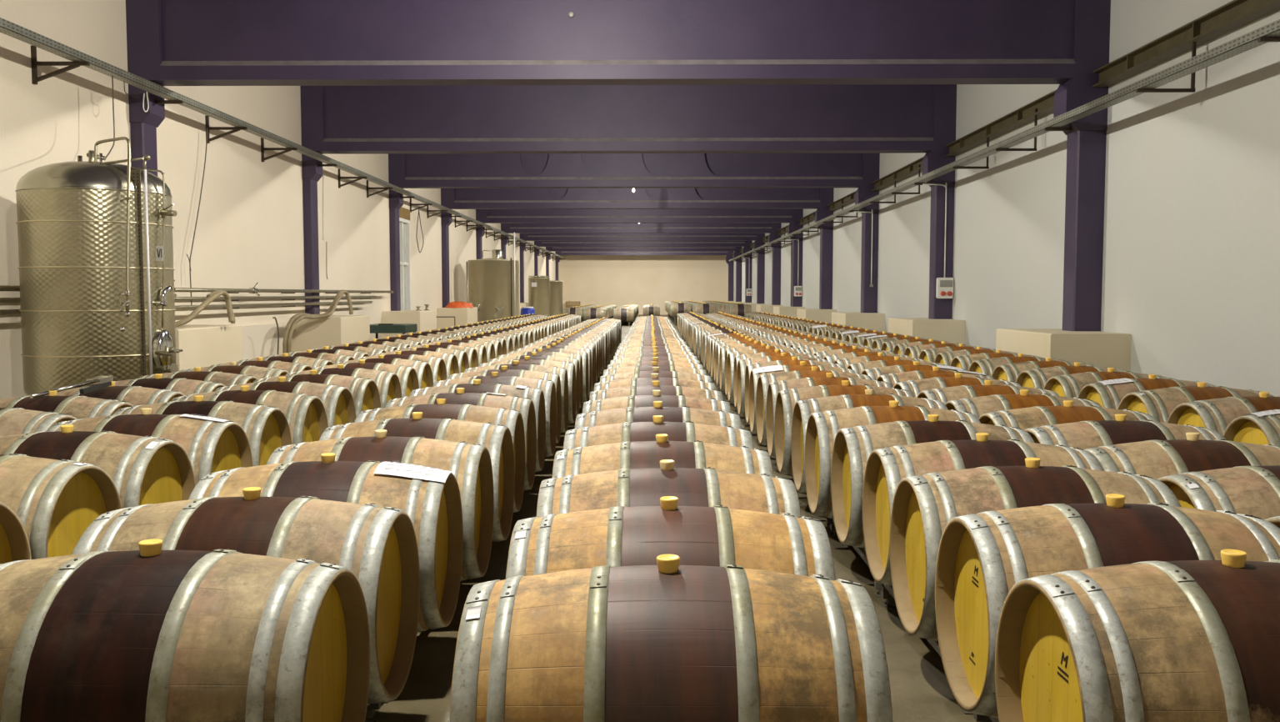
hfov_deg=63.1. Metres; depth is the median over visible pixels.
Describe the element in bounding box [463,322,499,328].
wine barrel
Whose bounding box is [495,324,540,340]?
wine barrel
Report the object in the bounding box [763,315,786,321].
wine barrel
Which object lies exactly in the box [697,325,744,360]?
wine barrel
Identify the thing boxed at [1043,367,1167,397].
wine barrel
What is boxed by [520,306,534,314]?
drum
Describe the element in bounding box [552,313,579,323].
wine barrel
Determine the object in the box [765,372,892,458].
wine barrel
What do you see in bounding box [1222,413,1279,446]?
wine barrel
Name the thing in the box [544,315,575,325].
wine barrel
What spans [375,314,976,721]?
floor
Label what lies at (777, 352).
wine barrel
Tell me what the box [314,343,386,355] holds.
wine barrel
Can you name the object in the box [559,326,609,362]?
wine barrel
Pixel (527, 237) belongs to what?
ceiling beam
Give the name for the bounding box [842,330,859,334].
paper sheet
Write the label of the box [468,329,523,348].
wine barrel
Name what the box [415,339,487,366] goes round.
wine barrel
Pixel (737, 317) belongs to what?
wine barrel
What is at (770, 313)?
wine barrel
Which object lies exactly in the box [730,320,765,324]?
wine barrel
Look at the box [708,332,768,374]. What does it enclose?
wine barrel
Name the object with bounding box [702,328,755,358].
wine barrel
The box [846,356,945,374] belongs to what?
wine barrel
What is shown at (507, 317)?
wine barrel
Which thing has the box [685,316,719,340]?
wine barrel
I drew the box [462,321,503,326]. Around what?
wine barrel
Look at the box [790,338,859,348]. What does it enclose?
wine barrel
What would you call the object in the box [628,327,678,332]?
wine barrel
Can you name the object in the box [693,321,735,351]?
wine barrel
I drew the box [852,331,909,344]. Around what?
wine barrel
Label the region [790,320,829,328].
wine barrel
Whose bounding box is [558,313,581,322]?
wine barrel
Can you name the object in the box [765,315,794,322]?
wine barrel
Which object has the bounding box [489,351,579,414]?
wine barrel
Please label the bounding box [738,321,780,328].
wine barrel
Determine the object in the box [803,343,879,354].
wine barrel
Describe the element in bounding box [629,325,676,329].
wine barrel
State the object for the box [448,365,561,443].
wine barrel
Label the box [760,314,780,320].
wine barrel
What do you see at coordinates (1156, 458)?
wine barrel
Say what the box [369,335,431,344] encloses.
wine barrel
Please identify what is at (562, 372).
wine barrel
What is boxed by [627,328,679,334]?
wine barrel
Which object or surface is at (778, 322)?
wine barrel
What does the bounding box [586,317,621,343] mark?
wine barrel
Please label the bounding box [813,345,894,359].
wine barrel
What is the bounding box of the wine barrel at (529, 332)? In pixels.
[483,326,533,343]
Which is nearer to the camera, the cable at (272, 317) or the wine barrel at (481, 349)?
the wine barrel at (481, 349)
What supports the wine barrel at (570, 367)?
on the rack
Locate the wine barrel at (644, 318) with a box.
[635,318,667,320]
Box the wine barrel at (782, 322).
[780,317,814,325]
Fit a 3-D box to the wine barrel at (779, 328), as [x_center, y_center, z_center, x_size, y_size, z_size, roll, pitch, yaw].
[2.662,-0.282,19.859,0.950,0.722,0.690,0,4,0]
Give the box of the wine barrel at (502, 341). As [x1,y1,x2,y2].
[444,333,506,354]
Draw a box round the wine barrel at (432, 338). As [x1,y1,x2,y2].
[391,332,441,342]
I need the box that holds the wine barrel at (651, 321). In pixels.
[632,320,671,324]
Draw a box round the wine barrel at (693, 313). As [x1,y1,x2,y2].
[680,313,708,334]
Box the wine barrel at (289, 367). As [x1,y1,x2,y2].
[210,356,312,372]
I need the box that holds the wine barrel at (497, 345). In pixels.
[436,335,502,358]
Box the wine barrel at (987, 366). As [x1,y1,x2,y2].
[968,353,1064,375]
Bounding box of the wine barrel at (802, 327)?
[799,321,834,330]
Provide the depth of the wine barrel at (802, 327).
23.94 m
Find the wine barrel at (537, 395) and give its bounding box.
[409,379,545,471]
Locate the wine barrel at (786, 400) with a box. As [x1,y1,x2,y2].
[774,380,914,474]
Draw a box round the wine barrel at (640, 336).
[623,332,682,339]
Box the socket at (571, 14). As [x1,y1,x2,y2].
[568,11,574,17]
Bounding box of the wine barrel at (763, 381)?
[755,366,872,445]
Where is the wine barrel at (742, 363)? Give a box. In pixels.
[736,352,829,415]
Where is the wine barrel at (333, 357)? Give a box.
[268,349,354,363]
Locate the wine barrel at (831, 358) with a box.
[823,349,909,362]
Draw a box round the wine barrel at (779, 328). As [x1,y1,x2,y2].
[754,327,804,334]
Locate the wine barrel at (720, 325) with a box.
[697,325,744,334]
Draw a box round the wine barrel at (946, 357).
[934,346,1018,365]
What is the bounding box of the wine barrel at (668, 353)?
[613,349,697,359]
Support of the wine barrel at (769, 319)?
on the rack
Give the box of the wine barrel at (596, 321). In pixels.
[576,320,617,349]
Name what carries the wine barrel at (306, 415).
on the rack
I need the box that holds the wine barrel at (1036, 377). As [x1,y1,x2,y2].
[1015,361,1129,389]
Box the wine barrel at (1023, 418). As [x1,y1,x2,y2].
[978,400,1158,429]
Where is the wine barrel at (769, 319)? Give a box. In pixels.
[768,315,791,323]
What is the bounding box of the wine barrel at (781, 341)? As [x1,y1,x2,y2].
[777,334,839,343]
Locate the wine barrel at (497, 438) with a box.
[319,411,514,541]
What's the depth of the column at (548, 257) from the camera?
67.02 m
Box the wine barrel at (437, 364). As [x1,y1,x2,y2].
[354,350,447,384]
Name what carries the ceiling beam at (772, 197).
attached to the ceiling
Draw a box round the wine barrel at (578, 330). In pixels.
[552,329,606,367]
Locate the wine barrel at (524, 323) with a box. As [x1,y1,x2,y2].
[506,322,547,336]
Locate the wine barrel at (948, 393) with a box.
[916,380,1059,403]
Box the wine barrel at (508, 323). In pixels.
[472,320,511,324]
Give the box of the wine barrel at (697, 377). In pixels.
[600,366,711,381]
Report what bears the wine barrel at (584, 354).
on the rack
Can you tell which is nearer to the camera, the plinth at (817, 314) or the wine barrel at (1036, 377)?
the wine barrel at (1036, 377)
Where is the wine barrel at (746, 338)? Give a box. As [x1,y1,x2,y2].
[713,335,779,381]
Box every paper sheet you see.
[180,414,230,421]
[373,460,451,482]
[515,385,526,388]
[753,365,783,373]
[812,324,826,328]
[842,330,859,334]
[857,333,876,336]
[867,335,886,338]
[933,364,964,370]
[955,370,985,374]
[1099,378,1133,384]
[1242,409,1279,416]
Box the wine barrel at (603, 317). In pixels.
[588,316,621,320]
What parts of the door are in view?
pane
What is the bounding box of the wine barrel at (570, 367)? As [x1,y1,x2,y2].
[479,355,576,423]
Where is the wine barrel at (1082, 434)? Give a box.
[1024,414,1225,449]
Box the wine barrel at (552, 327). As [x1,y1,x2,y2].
[515,320,554,334]
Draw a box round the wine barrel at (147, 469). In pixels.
[0,424,194,508]
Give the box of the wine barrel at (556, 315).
[540,315,573,326]
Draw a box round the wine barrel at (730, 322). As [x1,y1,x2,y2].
[729,319,766,324]
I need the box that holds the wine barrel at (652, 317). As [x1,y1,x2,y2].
[635,316,669,319]
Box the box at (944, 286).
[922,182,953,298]
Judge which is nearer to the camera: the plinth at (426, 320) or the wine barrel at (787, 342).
the wine barrel at (787, 342)
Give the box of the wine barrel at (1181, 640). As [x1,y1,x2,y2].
[995,549,1279,721]
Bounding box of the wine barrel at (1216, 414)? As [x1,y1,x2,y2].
[1166,390,1279,434]
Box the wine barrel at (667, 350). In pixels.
[615,345,694,355]
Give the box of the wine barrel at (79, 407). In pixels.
[0,390,133,419]
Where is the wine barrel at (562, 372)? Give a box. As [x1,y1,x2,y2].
[464,360,568,432]
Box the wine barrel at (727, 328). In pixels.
[700,327,752,362]
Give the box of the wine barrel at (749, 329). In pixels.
[747,325,794,330]
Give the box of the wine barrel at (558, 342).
[522,340,594,389]
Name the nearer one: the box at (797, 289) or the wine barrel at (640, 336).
the wine barrel at (640, 336)
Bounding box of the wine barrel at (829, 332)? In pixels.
[825,325,873,337]
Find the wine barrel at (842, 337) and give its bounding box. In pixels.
[837,328,892,340]
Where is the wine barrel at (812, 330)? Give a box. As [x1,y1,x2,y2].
[809,323,842,333]
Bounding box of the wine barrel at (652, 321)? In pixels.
[632,320,673,324]
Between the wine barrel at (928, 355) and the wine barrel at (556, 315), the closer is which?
the wine barrel at (928, 355)
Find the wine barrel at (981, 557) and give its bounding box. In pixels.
[935,493,1279,718]
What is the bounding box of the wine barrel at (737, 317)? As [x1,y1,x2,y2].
[721,316,755,320]
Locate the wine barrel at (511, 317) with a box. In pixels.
[498,316,529,320]
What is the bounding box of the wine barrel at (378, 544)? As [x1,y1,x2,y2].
[72,486,419,704]
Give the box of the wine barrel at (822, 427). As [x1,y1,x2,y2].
[805,400,980,518]
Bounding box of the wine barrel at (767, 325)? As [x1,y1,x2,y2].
[745,324,788,329]
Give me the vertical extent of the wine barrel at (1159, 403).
0.722 m
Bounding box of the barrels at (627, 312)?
[563,300,765,331]
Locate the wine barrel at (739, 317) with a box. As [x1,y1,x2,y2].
[722,317,754,321]
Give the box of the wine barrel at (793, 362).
[744,356,843,424]
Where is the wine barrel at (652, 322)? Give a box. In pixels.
[632,322,674,326]
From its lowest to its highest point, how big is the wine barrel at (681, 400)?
0.726 m
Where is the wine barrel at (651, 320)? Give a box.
[633,320,671,323]
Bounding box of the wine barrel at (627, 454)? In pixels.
[551,433,773,478]
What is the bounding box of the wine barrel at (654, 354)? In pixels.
[610,352,699,364]
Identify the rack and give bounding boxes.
[365,702,381,721]
[799,491,834,530]
[830,518,885,597]
[881,584,973,714]
[973,713,999,721]
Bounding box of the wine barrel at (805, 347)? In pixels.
[797,340,869,351]
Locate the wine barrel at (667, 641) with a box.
[449,554,893,721]
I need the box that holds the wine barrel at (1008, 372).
[991,357,1095,381]
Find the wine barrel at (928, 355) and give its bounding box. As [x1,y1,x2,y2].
[918,343,995,362]
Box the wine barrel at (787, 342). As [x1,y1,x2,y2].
[783,335,849,345]
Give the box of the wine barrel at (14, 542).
[0,501,31,564]
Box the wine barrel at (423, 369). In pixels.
[334,355,433,388]
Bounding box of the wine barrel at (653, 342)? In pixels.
[619,340,689,349]
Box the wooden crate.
[565,300,580,305]
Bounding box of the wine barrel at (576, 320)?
[549,314,577,324]
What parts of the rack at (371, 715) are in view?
leg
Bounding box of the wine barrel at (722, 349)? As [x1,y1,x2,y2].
[719,340,791,390]
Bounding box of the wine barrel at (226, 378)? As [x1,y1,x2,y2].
[138,367,257,385]
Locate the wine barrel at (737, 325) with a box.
[736,320,777,326]
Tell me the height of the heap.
0.209 m
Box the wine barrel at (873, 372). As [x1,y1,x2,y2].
[860,360,967,379]
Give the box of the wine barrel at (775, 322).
[774,316,805,324]
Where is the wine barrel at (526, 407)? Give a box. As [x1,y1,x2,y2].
[384,387,536,489]
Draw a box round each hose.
[175,290,234,327]
[206,290,234,323]
[282,289,353,353]
[287,291,344,352]
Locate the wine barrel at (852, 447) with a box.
[830,414,1034,548]
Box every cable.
[105,75,114,158]
[142,91,149,112]
[189,115,208,304]
[272,316,279,354]
[322,175,324,239]
[415,206,423,252]
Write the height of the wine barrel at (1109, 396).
0.722 m
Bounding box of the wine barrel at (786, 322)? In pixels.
[783,318,820,326]
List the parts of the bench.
handle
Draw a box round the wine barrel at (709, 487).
[536,459,801,517]
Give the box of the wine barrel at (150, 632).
[0,538,369,721]
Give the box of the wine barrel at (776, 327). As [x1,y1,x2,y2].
[751,325,800,332]
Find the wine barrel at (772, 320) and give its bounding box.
[770,315,789,324]
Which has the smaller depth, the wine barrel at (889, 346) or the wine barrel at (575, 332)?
the wine barrel at (889, 346)
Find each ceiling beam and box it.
[125,0,1110,85]
[300,84,956,154]
[388,153,879,188]
[440,187,834,209]
[475,209,803,223]
[500,223,781,233]
[519,233,764,240]
[534,240,752,246]
[545,246,742,251]
[555,251,734,254]
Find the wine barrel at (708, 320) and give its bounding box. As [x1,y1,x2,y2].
[689,320,728,346]
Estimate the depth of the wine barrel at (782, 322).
27.55 m
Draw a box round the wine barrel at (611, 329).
[565,325,612,357]
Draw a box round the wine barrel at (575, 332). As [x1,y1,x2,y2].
[547,330,604,370]
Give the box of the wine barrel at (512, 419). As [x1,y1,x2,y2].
[354,398,525,512]
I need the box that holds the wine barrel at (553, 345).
[516,342,591,394]
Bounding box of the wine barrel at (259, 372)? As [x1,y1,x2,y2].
[179,361,289,379]
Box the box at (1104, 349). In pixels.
[995,328,1131,371]
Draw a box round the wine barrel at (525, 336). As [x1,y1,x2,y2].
[475,327,528,345]
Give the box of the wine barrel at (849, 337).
[845,330,897,342]
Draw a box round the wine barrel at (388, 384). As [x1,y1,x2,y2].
[285,364,402,408]
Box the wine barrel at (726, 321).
[725,317,759,322]
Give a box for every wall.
[0,0,559,399]
[559,255,728,314]
[733,0,1279,396]
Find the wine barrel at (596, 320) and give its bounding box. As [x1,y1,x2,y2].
[577,320,616,324]
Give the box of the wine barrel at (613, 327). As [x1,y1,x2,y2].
[572,322,614,354]
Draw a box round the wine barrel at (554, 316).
[541,315,571,326]
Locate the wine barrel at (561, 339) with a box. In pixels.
[528,338,596,384]
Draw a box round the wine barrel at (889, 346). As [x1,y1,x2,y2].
[880,336,942,352]
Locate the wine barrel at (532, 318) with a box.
[512,315,534,319]
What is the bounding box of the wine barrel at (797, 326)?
[795,320,835,329]
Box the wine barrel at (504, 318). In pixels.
[488,317,523,322]
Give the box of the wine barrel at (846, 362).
[833,352,925,368]
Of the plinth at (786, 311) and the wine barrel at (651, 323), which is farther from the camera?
the plinth at (786, 311)
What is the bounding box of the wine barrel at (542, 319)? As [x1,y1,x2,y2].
[526,318,561,330]
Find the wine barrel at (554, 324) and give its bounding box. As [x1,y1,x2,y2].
[519,320,556,333]
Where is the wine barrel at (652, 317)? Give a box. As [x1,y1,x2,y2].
[636,317,670,321]
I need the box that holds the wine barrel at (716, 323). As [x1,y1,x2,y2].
[694,322,737,353]
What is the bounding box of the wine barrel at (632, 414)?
[575,400,741,429]
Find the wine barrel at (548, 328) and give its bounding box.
[511,321,550,335]
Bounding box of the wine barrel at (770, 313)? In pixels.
[755,313,784,319]
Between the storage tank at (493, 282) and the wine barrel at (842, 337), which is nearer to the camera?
the wine barrel at (842, 337)
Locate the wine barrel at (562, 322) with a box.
[530,318,564,330]
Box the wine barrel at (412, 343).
[354,336,420,346]
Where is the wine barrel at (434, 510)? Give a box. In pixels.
[188,452,463,631]
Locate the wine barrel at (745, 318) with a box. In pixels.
[727,318,764,323]
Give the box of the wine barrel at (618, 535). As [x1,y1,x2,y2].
[505,495,835,579]
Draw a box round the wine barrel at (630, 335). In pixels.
[624,330,680,337]
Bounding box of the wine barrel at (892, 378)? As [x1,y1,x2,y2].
[876,366,994,387]
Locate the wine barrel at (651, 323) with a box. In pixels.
[630,323,674,327]
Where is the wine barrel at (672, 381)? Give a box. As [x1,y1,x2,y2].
[594,373,715,390]
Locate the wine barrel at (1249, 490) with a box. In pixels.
[1156,465,1279,519]
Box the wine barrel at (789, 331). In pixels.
[762,330,814,337]
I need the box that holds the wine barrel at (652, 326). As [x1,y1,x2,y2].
[629,325,677,330]
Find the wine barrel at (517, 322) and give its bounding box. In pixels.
[490,318,519,323]
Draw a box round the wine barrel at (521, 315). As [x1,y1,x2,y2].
[509,315,538,319]
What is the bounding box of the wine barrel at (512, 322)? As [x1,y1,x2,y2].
[483,319,515,324]
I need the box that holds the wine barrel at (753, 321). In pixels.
[733,320,769,325]
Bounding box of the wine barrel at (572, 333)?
[543,332,602,373]
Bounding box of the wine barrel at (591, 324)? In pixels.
[568,323,614,355]
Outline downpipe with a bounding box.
[790,242,792,306]
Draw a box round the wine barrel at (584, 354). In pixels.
[509,345,588,401]
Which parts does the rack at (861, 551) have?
leg, rail, leg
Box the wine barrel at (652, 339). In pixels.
[620,338,687,345]
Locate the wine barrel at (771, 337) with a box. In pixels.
[766,330,821,339]
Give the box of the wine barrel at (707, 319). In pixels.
[688,319,725,345]
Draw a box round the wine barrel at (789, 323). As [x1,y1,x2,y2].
[787,319,825,327]
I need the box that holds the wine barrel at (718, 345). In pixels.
[715,338,784,386]
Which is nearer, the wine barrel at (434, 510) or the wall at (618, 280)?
the wine barrel at (434, 510)
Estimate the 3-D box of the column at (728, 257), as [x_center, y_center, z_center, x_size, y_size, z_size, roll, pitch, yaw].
[6.355,-5.866,73.804,0.530,3.240,0.420,0,4,1]
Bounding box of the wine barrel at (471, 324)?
[460,323,494,329]
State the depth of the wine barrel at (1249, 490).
3.86 m
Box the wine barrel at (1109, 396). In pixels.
[1077,374,1215,409]
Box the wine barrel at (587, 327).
[562,325,611,359]
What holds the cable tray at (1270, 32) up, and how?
attached to the column
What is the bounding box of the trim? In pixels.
[399,207,409,219]
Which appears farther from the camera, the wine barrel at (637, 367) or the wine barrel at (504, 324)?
the wine barrel at (504, 324)
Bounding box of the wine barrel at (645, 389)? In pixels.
[589,380,723,400]
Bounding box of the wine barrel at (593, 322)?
[574,321,615,351]
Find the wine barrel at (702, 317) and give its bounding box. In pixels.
[685,317,720,343]
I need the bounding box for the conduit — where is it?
[854,209,873,286]
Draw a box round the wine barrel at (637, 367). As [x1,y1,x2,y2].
[603,361,706,374]
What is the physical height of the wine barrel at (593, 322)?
0.725 m
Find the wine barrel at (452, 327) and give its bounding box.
[430,325,477,332]
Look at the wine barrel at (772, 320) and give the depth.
29.70 m
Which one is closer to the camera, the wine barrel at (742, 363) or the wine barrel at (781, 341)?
the wine barrel at (742, 363)
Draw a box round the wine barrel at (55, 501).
[0,453,122,559]
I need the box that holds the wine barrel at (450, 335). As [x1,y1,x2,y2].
[405,330,457,337]
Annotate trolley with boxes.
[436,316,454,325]
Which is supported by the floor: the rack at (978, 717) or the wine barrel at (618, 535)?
the rack at (978, 717)
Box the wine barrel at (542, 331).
[498,323,544,339]
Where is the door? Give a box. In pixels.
[399,217,410,309]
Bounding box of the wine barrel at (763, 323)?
[741,322,784,328]
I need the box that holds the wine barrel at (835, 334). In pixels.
[831,327,883,339]
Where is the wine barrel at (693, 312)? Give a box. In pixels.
[679,312,704,332]
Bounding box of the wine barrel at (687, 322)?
[686,318,723,344]
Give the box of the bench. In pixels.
[370,323,417,338]
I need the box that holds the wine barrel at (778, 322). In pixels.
[776,317,802,324]
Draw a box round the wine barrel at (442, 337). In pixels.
[395,331,449,339]
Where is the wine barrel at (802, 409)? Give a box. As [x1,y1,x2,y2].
[790,389,948,493]
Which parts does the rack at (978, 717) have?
rail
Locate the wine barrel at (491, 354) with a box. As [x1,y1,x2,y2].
[427,337,495,362]
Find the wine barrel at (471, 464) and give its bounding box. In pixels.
[266,429,494,580]
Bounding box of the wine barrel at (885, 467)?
[862,432,1103,584]
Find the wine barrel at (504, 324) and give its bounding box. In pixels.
[467,320,507,325]
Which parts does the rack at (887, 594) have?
leg, rail, leg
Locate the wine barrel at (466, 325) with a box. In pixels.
[446,324,489,329]
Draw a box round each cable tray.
[0,17,565,260]
[729,19,1279,261]
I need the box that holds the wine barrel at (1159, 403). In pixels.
[1117,381,1274,422]
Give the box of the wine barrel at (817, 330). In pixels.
[814,324,857,334]
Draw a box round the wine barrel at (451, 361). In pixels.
[372,347,459,379]
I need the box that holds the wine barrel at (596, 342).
[534,335,599,381]
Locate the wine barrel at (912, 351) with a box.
[904,340,975,358]
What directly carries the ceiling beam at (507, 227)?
attached to the ceiling
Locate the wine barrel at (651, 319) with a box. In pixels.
[634,319,670,322]
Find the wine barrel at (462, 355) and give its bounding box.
[387,345,469,373]
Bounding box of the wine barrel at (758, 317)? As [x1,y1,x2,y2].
[757,313,774,320]
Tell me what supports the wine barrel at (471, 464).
on the rack
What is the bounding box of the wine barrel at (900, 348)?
[893,338,964,354]
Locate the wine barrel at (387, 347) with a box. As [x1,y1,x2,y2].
[328,340,397,352]
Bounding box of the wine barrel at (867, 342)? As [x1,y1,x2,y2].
[862,333,924,347]
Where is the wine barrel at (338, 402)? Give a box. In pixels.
[214,376,355,426]
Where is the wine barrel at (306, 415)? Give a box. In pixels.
[171,385,328,444]
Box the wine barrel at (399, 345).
[343,338,409,349]
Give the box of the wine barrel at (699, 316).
[683,315,714,338]
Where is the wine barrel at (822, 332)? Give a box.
[818,325,862,335]
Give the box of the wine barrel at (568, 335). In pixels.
[539,334,600,377]
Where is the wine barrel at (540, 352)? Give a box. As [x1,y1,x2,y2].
[497,348,583,407]
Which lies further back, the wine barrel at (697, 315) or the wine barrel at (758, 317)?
the wine barrel at (758, 317)
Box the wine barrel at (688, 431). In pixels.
[563,415,753,449]
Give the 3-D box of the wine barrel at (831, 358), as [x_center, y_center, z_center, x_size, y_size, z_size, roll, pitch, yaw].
[2.599,0.225,11.932,0.950,0.722,0.688,0,4,1]
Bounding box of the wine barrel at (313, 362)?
[238,353,334,368]
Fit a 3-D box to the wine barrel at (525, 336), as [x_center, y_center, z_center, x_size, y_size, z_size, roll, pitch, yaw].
[-2.583,-0.255,19.435,0.950,0.722,0.690,0,4,0]
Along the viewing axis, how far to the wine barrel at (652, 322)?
23.34 m
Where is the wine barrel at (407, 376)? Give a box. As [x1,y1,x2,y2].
[311,359,419,396]
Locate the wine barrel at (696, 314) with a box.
[680,314,712,336]
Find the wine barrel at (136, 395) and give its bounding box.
[47,380,184,405]
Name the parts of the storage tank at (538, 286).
number plate, lid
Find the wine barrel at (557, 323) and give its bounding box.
[523,319,559,332]
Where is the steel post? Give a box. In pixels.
[465,261,468,302]
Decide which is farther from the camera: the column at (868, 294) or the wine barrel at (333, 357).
the column at (868, 294)
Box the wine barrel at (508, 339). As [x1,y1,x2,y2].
[453,331,513,353]
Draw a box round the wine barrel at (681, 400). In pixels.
[582,390,730,413]
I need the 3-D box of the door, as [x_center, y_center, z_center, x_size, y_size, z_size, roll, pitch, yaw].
[-6.519,-2.096,28.444,0.190,3.550,1.400,0,4,1]
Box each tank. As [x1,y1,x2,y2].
[15,136,183,394]
[467,232,519,322]
[528,275,549,316]
[550,280,563,315]
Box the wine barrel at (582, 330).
[555,328,607,364]
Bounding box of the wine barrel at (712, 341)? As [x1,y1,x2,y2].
[710,334,773,378]
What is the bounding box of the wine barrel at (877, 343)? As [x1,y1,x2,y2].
[871,335,935,349]
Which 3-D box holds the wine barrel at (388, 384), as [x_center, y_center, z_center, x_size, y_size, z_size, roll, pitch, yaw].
[-2.678,0.390,9.353,0.950,0.722,0.690,0,4,0]
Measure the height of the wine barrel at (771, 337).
0.722 m
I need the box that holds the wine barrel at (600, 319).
[581,319,619,345]
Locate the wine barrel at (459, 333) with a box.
[416,328,465,335]
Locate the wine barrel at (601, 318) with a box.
[583,318,619,344]
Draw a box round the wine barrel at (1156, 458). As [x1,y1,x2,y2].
[1084,432,1279,479]
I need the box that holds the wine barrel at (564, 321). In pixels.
[535,317,566,329]
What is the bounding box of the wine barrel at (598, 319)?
[580,319,618,346]
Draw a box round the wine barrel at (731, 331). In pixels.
[703,330,758,368]
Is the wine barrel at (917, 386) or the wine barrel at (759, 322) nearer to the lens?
the wine barrel at (917, 386)
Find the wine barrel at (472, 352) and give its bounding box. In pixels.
[401,341,478,368]
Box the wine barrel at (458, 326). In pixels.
[435,325,483,331]
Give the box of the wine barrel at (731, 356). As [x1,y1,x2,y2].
[726,345,808,402]
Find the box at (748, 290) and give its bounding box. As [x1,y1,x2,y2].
[746,257,751,295]
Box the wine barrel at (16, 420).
[0,406,77,435]
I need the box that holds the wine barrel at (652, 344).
[616,343,691,352]
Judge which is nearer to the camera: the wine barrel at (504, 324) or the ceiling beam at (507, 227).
the wine barrel at (504, 324)
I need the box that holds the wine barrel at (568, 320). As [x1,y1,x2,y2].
[538,316,570,327]
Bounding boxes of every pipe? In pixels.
[0,280,393,296]
[0,295,376,302]
[0,300,372,314]
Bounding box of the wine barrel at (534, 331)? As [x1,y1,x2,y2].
[489,325,537,342]
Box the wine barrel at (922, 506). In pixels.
[889,457,1181,640]
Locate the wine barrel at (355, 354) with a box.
[287,345,369,359]
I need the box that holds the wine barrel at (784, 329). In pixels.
[758,328,809,335]
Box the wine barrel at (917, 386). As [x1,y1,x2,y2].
[893,372,1021,397]
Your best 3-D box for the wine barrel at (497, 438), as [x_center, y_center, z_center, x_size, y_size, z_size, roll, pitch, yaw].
[-1.183,0.633,5.554,0.950,0.726,0.694,0,3,1]
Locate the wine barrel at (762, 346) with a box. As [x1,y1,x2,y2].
[724,343,801,395]
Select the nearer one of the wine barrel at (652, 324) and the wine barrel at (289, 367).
the wine barrel at (289, 367)
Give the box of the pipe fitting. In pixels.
[424,304,429,309]
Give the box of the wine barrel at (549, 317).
[533,316,568,328]
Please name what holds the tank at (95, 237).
on the floor
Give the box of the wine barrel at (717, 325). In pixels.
[695,324,738,355]
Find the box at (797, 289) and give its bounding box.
[786,239,802,295]
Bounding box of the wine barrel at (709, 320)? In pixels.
[689,320,729,349]
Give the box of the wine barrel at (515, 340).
[460,330,518,350]
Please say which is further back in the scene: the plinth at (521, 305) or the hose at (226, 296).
the plinth at (521, 305)
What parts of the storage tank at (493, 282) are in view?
manway door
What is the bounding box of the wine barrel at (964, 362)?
[950,349,1041,370]
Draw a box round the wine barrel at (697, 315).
[681,315,710,337]
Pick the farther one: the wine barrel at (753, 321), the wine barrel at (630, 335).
the wine barrel at (753, 321)
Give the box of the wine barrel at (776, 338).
[772,332,831,340]
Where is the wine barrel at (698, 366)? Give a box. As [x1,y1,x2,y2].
[607,356,703,369]
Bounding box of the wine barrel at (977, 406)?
[945,389,1102,417]
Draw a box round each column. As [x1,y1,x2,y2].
[128,80,164,176]
[301,150,322,314]
[389,186,403,310]
[440,208,451,307]
[475,222,484,259]
[500,232,508,259]
[520,240,525,302]
[534,247,539,275]
[545,252,550,275]
[555,256,559,280]
[725,255,734,300]
[733,250,742,301]
[742,245,752,302]
[753,240,764,303]
[768,232,780,304]
[787,222,803,306]
[815,207,833,309]
[855,185,879,312]
[921,150,955,319]
[1053,77,1108,330]
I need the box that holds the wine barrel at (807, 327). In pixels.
[804,322,846,331]
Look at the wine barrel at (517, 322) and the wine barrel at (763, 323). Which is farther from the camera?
the wine barrel at (517, 322)
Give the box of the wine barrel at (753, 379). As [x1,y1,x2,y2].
[749,360,854,434]
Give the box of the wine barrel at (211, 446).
[45,407,252,485]
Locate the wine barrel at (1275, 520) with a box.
[1264,515,1279,528]
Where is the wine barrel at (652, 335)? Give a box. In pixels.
[622,334,684,341]
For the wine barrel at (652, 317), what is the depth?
27.63 m
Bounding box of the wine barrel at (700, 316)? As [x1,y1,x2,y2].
[684,315,717,339]
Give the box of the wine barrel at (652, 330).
[625,330,679,335]
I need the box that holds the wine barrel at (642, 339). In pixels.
[621,336,685,343]
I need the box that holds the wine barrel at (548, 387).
[433,371,557,456]
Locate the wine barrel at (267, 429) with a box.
[112,395,291,465]
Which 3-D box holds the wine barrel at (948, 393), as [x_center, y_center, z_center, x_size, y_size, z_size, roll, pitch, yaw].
[2.538,0.502,7.608,0.950,0.727,0.695,0,3,0]
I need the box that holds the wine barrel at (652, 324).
[630,324,674,328]
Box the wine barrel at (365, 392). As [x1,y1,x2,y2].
[253,370,380,417]
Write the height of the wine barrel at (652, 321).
0.729 m
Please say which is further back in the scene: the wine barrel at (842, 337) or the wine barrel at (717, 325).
the wine barrel at (717, 325)
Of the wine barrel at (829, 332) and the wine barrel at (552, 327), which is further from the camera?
the wine barrel at (552, 327)
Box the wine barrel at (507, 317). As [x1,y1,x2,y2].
[494,317,526,321]
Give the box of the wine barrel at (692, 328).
[690,320,732,350]
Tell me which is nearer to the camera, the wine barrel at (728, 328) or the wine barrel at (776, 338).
the wine barrel at (776, 338)
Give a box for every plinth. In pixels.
[175,324,243,371]
[242,322,286,359]
[290,315,369,351]
[382,310,436,337]
[436,306,477,328]
[519,303,525,314]
[562,300,569,314]
[744,303,765,312]
[756,304,783,313]
[773,306,805,317]
[796,308,836,323]
[831,311,884,331]
[888,317,965,344]
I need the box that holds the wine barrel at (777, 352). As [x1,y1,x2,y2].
[733,349,819,408]
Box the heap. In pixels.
[445,300,473,307]
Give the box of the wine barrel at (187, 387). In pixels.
[115,373,224,394]
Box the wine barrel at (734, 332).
[705,330,763,370]
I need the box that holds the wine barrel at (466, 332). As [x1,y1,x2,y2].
[422,327,472,334]

